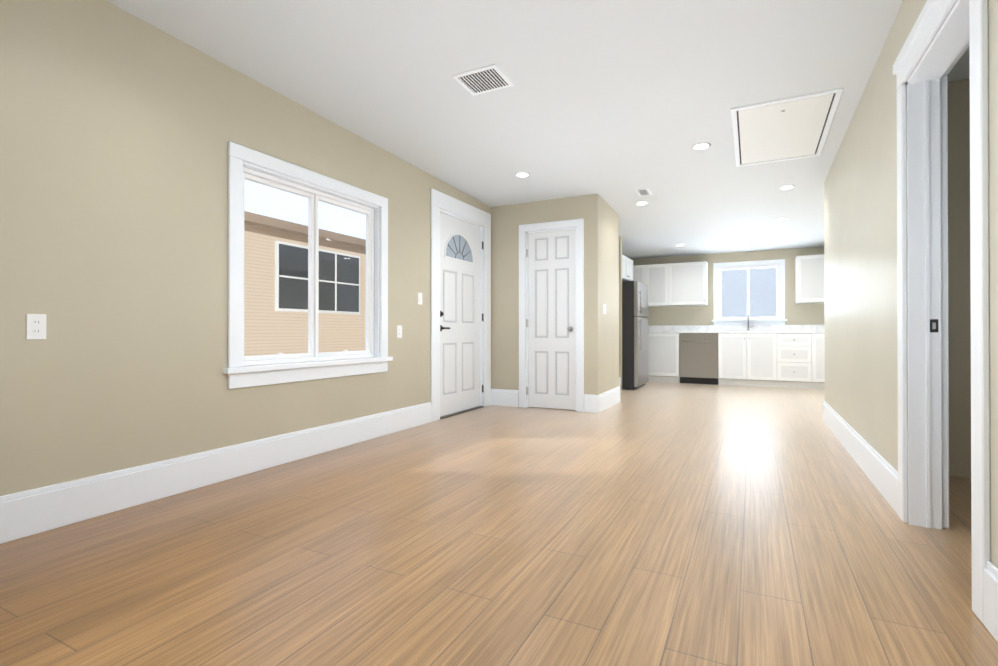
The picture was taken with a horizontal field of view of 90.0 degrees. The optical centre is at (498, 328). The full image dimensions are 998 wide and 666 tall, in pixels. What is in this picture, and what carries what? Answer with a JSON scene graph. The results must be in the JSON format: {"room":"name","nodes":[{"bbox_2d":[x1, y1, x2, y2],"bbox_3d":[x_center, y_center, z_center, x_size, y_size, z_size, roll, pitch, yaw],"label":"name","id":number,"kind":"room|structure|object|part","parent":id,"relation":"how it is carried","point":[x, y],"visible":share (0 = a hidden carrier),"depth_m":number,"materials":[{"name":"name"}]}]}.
{"room":"empty living room","nodes":[
{"label":"empty living room","id":0,"kind":"room"},
{"bbox_2d":[0,0,490,495],"bbox_3d":[-1.870,-0.458,2.788,0.120,2.750,7.770,0,0,27],"label":"wall","id":1,"kind":"structure","parent":0,"point":[120,128],"depth_m":2.62,"materials":[{"name":"beige paint"}]},
{"bbox_2d":[26,314,45,339],"bbox_3d":[-2.077,-0.010,2.240,0.007,0.114,0.070,0,0,27],"label":"electrical outlet","id":2,"kind":"object","parent":1,"relation":"attached to","point":[35,326],"visible":1,"depth_m":2.24,"materials":[{"name":"white plastic"}]},
{"bbox_2d":[0,402,431,543],"bbox_3d":[-1.804,0.817,2.760,0.018,0.200,7.550,0,0,27],"label":"baseboard","id":3,"kind":"structure","parent":1,"relation":"attached to","point":[23,514],"depth_m":2.76,"materials":[{"name":"white wood"}]},
{"bbox_2d":[223,141,392,388],"bbox_3d":[-1.356,-0.389,3.738,0.165,1.520,1.550,0,0,27],"label":"window","id":4,"kind":"structure","parent":1,"relation":"in","point":[314,197],"depth_m":3.68,"materials":[{"name":"white plastic"}]},
{"bbox_2d":[397,325,401,337],"bbox_3d":[-0.905,0.025,4.544,0.007,0.114,0.070,0,0,27],"label":"electrical outlet","id":5,"kind":"object","parent":1,"relation":"attached to","point":[399,331],"visible":1,"depth_m":4.54,"materials":[{"name":"white plastic"}]},
{"bbox_2d":[418,293,421,304],"bbox_3d":[-0.761,-0.294,4.826,0.010,0.114,0.070,0,0,27],"label":"light switch","id":6,"kind":"object","parent":1,"relation":"attached to","point":[420,298],"visible":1,"depth_m":4.82,"materials":[{"name":"white plastic"}]},
{"bbox_2d":[431,188,490,421],"bbox_3d":[-0.445,-0.238,5.568,0.140,2.335,1.260,0,0,27],"label":"door frame","id":7,"kind":"structure","parent":1,"relation":"attached to","point":[441,202],"depth_m":5.46,"materials":[{"name":"white wood"}]},
{"bbox_2d":[440,213,483,416],"bbox_3d":[-0.428,-0.147,5.573,0.102,2.141,0.943,0,0,27],"label":"front door","id":8,"kind":"structure","parent":1,"relation":"in","point":[459,315],"depth_m":5.56,"materials":[{"name":"white painted wood"},{"name":"glass"}]},
{"bbox_3d":[-0.192,-0.144,5.964,0.014,1.814,0.032,0,0,27],"label":"front door hinge","id":9,"kind":"part","parent":8,"relation":"part of","materials":[{"name":"silver metal"}]},
{"bbox_2d":[440,406,483,418],"bbox_3d":[-0.439,0.923,5.560,0.112,0.012,0.922,0,0,27],"label":"trim","id":10,"kind":"structure","parent":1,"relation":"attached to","point":[459,412],"depth_m":5.52,"materials":[{"name":"grey metal"}]},
{"bbox_2d":[0,381,997,665],"bbox_3d":[1.300,0.951,3.621,5.010,0.060,12.140,0,0,27],"label":"floor","id":11,"kind":"structure","parent":0,"point":[684,525],"depth_m":1.99,"materials":[{"name":"brown wood"}]},
{"bbox_2d":[622,281,648,389],"bbox_3d":[2.031,0.100,8.189,0.756,1.680,0.900,0,0,27],"label":"fridge","id":12,"kind":"object","parent":11,"relation":"on","point":[635,364],"visible":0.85,"depth_m":7.71,"materials":[{"name":"grey metal"}]},
{"bbox_2d":[648,333,679,382],"bbox_3d":[2.748,0.507,9.195,1.155,0.875,0.648,0,0,27],"label":"base cabinet","id":13,"kind":"object","parent":11,"relation":"on","point":[663,350],"visible":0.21,"depth_m":8.80,"materials":[{"name":"white wood"}]},
{"bbox_2d":[679,333,718,384],"bbox_3d":[3.527,0.507,8.763,0.612,0.871,0.618,0,0,27],"label":"dishwasher","id":14,"kind":"object","parent":11,"relation":"on","point":[698,358],"visible":1,"depth_m":8.53,"materials":[{"name":"silver metal"}]},
{"bbox_2d":[718,333,769,386],"bbox_3d":[4.210,0.504,8.467,0.864,0.876,0.620,0,0,27],"label":"base cabinet","id":15,"kind":"object","parent":11,"relation":"on","point":[743,358],"depth_m":8.22,"materials":[{"name":"white wood"}]},
{"bbox_2d":[648,325,824,332],"bbox_3d":[4.107,-0.002,8.516,4.194,0.136,0.630,0,0,27],"label":"countertop","id":16,"kind":"structure","parent":15,"relation":"on","point":[723,328],"depth_m":8.65,"materials":[{"name":"stone"}]},
{"bbox_2d":[725,330,772,330],"bbox_3d":[4.227,0.027,8.466,0.720,0.004,0.410,0,0,27],"label":"sink","id":17,"kind":"object","parent":16,"relation":"in","point":[748,330],"visible":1,"depth_m":8.29,"materials":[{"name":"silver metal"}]},
{"bbox_2d":[747,312,752,329],"bbox_3d":[4.319,-0.128,8.581,0.113,0.316,0.210,0,0,27],"label":"faucet","id":18,"kind":"object","parent":16,"relation":"on","point":[748,320],"visible":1,"depth_m":8.54,"materials":[{"name":"grey metal"}]},
{"bbox_2d":[770,333,809,388],"bbox_3d":[4.806,0.503,8.164,0.590,0.876,0.620,0,0,27],"label":"base cabinet","id":19,"kind":"object","parent":11,"relation":"on","point":[790,360],"depth_m":7.92,"materials":[{"name":"white wood"}]},
{"bbox_2d":[810,333,824,388],"bbox_3d":[5.444,0.501,7.839,0.958,0.876,0.620,0,0,27],"label":"base cabinet","id":20,"kind":"object","parent":11,"relation":"on","point":[817,340],"depth_m":7.76,"materials":[{"name":"white wood"}]},
{"bbox_2d":[106,0,969,258],"bbox_3d":[1.300,-1.597,3.632,5.010,0.444,12.140,0,0,27],"label":"ceiling","id":21,"kind":"structure","parent":0,"point":[613,104],"depth_m":3.22,"materials":[{"name":"white paint"}]},
{"bbox_2d":[452,64,513,95],"bbox_3d":[-0.099,-1.584,3.188,0.310,0.015,0.270,0,-2,27],"label":"ceiling vent","id":22,"kind":"object","parent":21,"relation":"in","point":[489,78],"visible":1,"depth_m":3.17,"materials":[{"name":"white metal"}]},
{"bbox_2d":[515,172,529,176],"bbox_3d":[0.231,-1.528,4.938,0.150,0.010,0.150,0,-2,27],"label":"recessed light","id":23,"kind":"object","parent":21,"relation":"in","point":[522,174],"visible":1,"depth_m":4.92,"materials":[{"name":"white"}]},
{"bbox_2d":[635,201,647,204],"bbox_3d":[1.677,-1.479,5.863,0.150,0.010,0.150,0,-2,27],"label":"recessed light","id":24,"kind":"object","parent":21,"relation":"in","point":[641,202],"visible":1,"depth_m":5.86,"materials":[{"name":"white"}]},
{"bbox_2d":[634,188,651,195],"bbox_3d":[1.576,-1.492,5.443,0.140,0.015,0.260,0,-2,27],"label":"ceiling vent","id":25,"kind":"object","parent":21,"relation":"in","point":[643,191],"visible":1,"depth_m":5.41,"materials":[{"name":"white metal"}]},
{"bbox_2d":[692,142,710,149],"bbox_3d":[1.697,-1.531,4.181,0.150,0.010,0.150,0,-2,27],"label":"recessed light","id":26,"kind":"object","parent":21,"relation":"in","point":[702,146],"visible":1,"depth_m":4.17,"materials":[{"name":"white plastic"}]},
{"bbox_2d":[731,88,842,166],"bbox_3d":[2.212,-1.530,3.925,0.660,0.014,1.250,0,-2,27],"label":"attic hatch","id":27,"kind":"object","parent":21,"relation":"attached to","point":[795,127],"visible":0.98,"depth_m":3.80,"materials":[{"name":"white"}]},
{"bbox_2d":[779,185,794,189],"bbox_3d":[3.010,-1.481,5.219,0.150,0.010,0.150,0,-2,27],"label":"recessed light","id":28,"kind":"object","parent":21,"relation":"in","point":[785,187],"visible":1,"depth_m":5.21,"materials":[{"name":"white"}]},
{"bbox_2d":[491,194,599,394],"bbox_3d":[0.519,-0.445,5.875,1.340,2.750,0.100,0,0,27],"label":"wall","id":29,"kind":"structure","parent":0,"point":[507,221],"depth_m":5.97,"materials":[{"name":"beige paint"}]},
{"bbox_2d":[491,389,518,406],"bbox_3d":[0.064,0.831,6.035,0.380,0.200,0.018,0,0,27],"label":"baseboard","id":30,"kind":"structure","parent":29,"relation":"attached to","point":[499,397],"depth_m":6.02,"materials":[{"name":"white wood"}]},
{"bbox_2d":[526,249,527,394],"bbox_3d":[0.329,-0.084,5.919,0.032,1.734,0.013,0,0,27],"label":"closet door hinge","id":31,"kind":"object","parent":29,"relation":"attached to","point":[526,320],"visible":0.98,"depth_m":5.92,"materials":[{"name":"grey metal"}]},
{"bbox_2d":[528,229,574,409],"bbox_3d":[0.605,-0.108,5.789,0.588,2.061,0.105,0,0,27],"label":"closet door","id":32,"kind":"structure","parent":29,"relation":"in","point":[551,319],"depth_m":5.80,"materials":[{"name":"white wood"}]},
{"bbox_2d":[519,218,583,411],"bbox_3d":[0.617,-0.155,5.813,0.800,2.170,0.120,0,0,27],"label":"door frame","id":33,"kind":"structure","parent":29,"relation":"attached to","point":[577,225],"depth_m":5.72,"materials":[{"name":"white wood"}]},
{"bbox_2d":[600,196,618,393],"bbox_3d":[1.294,-0.444,6.031,0.100,2.750,0.880,0,0,27],"label":"wall","id":34,"kind":"structure","parent":0,"point":[609,295],"depth_m":5.98,"materials":[{"name":"beige paint"}]},
{"bbox_2d":[603,304,605,313],"bbox_3d":[1.225,-0.230,5.774,0.010,0.114,0.116,0,0,27],"label":"light switch","id":35,"kind":"object","parent":34,"relation":"attached to","point":[604,308],"visible":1,"depth_m":5.75,"materials":[{"name":"white plastic"}]},
{"bbox_2d":[596,386,619,412],"bbox_3d":[1.320,0.831,5.946,0.018,0.200,0.998,0,0,27],"label":"baseboard","id":36,"kind":"structure","parent":34,"relation":"attached to","point":[601,402],"depth_m":5.82,"materials":[{"name":"white wood"}]},
{"bbox_2d":[619,236,621,389],"bbox_3d":[1.663,-0.436,7.795,0.500,2.750,0.100,0,0,27],"label":"wall","id":37,"kind":"structure","parent":0,"point":[620,306],"depth_m":7.65,"materials":[{"name":"beige paint"}]},
{"bbox_2d":[631,247,824,325],"bbox_3d":[4.287,-0.432,8.851,4.420,2.750,0.120,0,0,27],"label":"wall","id":38,"kind":"structure","parent":0,"point":[805,314],"depth_m":8.88,"materials":[{"name":"beige paint"}]},
{"bbox_2d":[633,265,640,281],"bbox_3d":[2.566,-0.804,9.460,0.594,0.760,0.350,0,0,27],"label":"upper cabinet","id":39,"kind":"object","parent":38,"relation":"attached to","point":[636,268],"depth_m":9.27,"materials":[{"name":"white wood"}]},
{"bbox_2d":[641,264,664,306],"bbox_3d":[2.958,-0.805,9.261,0.515,0.760,0.350,0,0,27],"label":"upper cabinet","id":40,"kind":"object","parent":38,"relation":"attached to","point":[653,276],"depth_m":9.13,"materials":[{"name":"white wood"}]},
{"bbox_2d":[665,261,707,305],"bbox_3d":[3.395,-0.806,9.038,0.697,0.760,0.350,0,0,27],"label":"upper cabinet","id":41,"kind":"object","parent":38,"relation":"attached to","point":[678,284],"depth_m":8.89,"materials":[{"name":"white wood"}]},
{"bbox_2d":[712,259,786,324],"bbox_3d":[4.373,-0.612,8.757,1.180,1.150,0.130,0,0,27],"label":"kitchen window","id":42,"kind":"structure","parent":38,"relation":"in","point":[777,296],"depth_m":8.75,"materials":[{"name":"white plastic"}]},
{"bbox_2d":[795,254,823,303],"bbox_3d":[5.318,-0.810,8.045,0.910,0.760,0.378,0,0,27],"label":"upper cabinet","id":43,"kind":"object","parent":38,"relation":"attached to","point":[809,278],"visible":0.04,"depth_m":8.04,"materials":[{"name":"white wood"}]},
{"bbox_2d":[824,0,997,567],"bbox_3d":[1.488,-0.464,1.361,0.120,2.750,8.270,0,0,27],"label":"wall","id":44,"kind":"structure","parent":0,"point":[860,280],"depth_m":2.98,"materials":[{"name":"beige paint"}]},
{"bbox_2d":[822,400,897,514],"bbox_3d":[2.634,0.822,3.761,0.018,0.200,2.978,0,0,27],"label":"baseboard","id":45,"kind":"structure","parent":44,"relation":"attached to","point":[879,470],"depth_m":3.12,"materials":[{"name":"white wood"}]},
{"bbox_2d":[893,0,990,623],"bbox_3d":[1.790,-0.196,1.957,0.182,2.220,1.040,0,0,27],"label":"door frame","id":46,"kind":"structure","parent":44,"relation":"attached to","point":[919,303],"depth_m":2.29,"materials":[{"name":"white wood"}]},
{"bbox_2d":[930,319,937,331],"bbox_3d":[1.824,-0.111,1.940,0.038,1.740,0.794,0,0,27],"label":"strike plate","id":47,"kind":"object","parent":46,"relation":"attached to","point":[933,325],"visible":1,"depth_m":2.29,"materials":[{"name":"black metal"}]},
{"bbox_2d":[984,561,997,641],"bbox_3d":[0.554,0.804,-0.329,0.018,0.200,4.180,0,0,27],"label":"baseboard","id":48,"kind":"structure","parent":44,"relation":"attached to","point":[990,574],"depth_m":1.49,"materials":[{"name":"white wood"}]},
{"bbox_2d":[948,79,970,477],"bbox_3d":[3.089,-0.457,3.054,1.200,2.750,0.100,0,0,27],"label":"wall","id":49,"kind":"structure","parent":0,"point":[959,315],"depth_m":3.11,"materials":[{"name":"beige paint"}]},
{"bbox_3d":[1.571,-0.434,8.274,0.100,2.750,3.370,0,0,27],"label":"wall","id":50,"kind":"structure","parent":0,"visible":0},
{"bbox_2d":[622,254,632,280],"bbox_3d":[1.901,-0.989,8.260,0.498,0.380,0.920,0,0,27],"label":"upper cabinet","id":51,"kind":"object","parent":50,"relation":"attached to","point":[627,268],"visible":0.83,"depth_m":8.17,"materials":[{"name":"white wood"}]},
{"label":"outside","id":52,"kind":"structure","parent":0,"visible":0},
{"bbox_3d":[2.052,1.964,7.778,24.000,0.050,32.000,0,0,27],"label":"ground","id":53,"kind":"structure","parent":52,"visible":0},
{"bbox_2d":[244,211,365,355],"bbox_3d":[-5.101,0.190,8.058,4.380,3.500,18.400,0,0,27],"label":"neighbouring house","id":54,"kind":"structure","parent":53,"relation":"on","point":[276,271],"depth_m":7.53,"materials":[{"name":"beige paint"}]},
{"bbox_2d":[721,267,775,316],"bbox_3d":[10.448,-1.132,14.594,7.800,6.200,4.300,0,0,27],"label":"house","id":55,"kind":"structure","parent":53,"relation":"on","point":[766,297],"depth_m":14.19,"materials":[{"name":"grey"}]}
]}

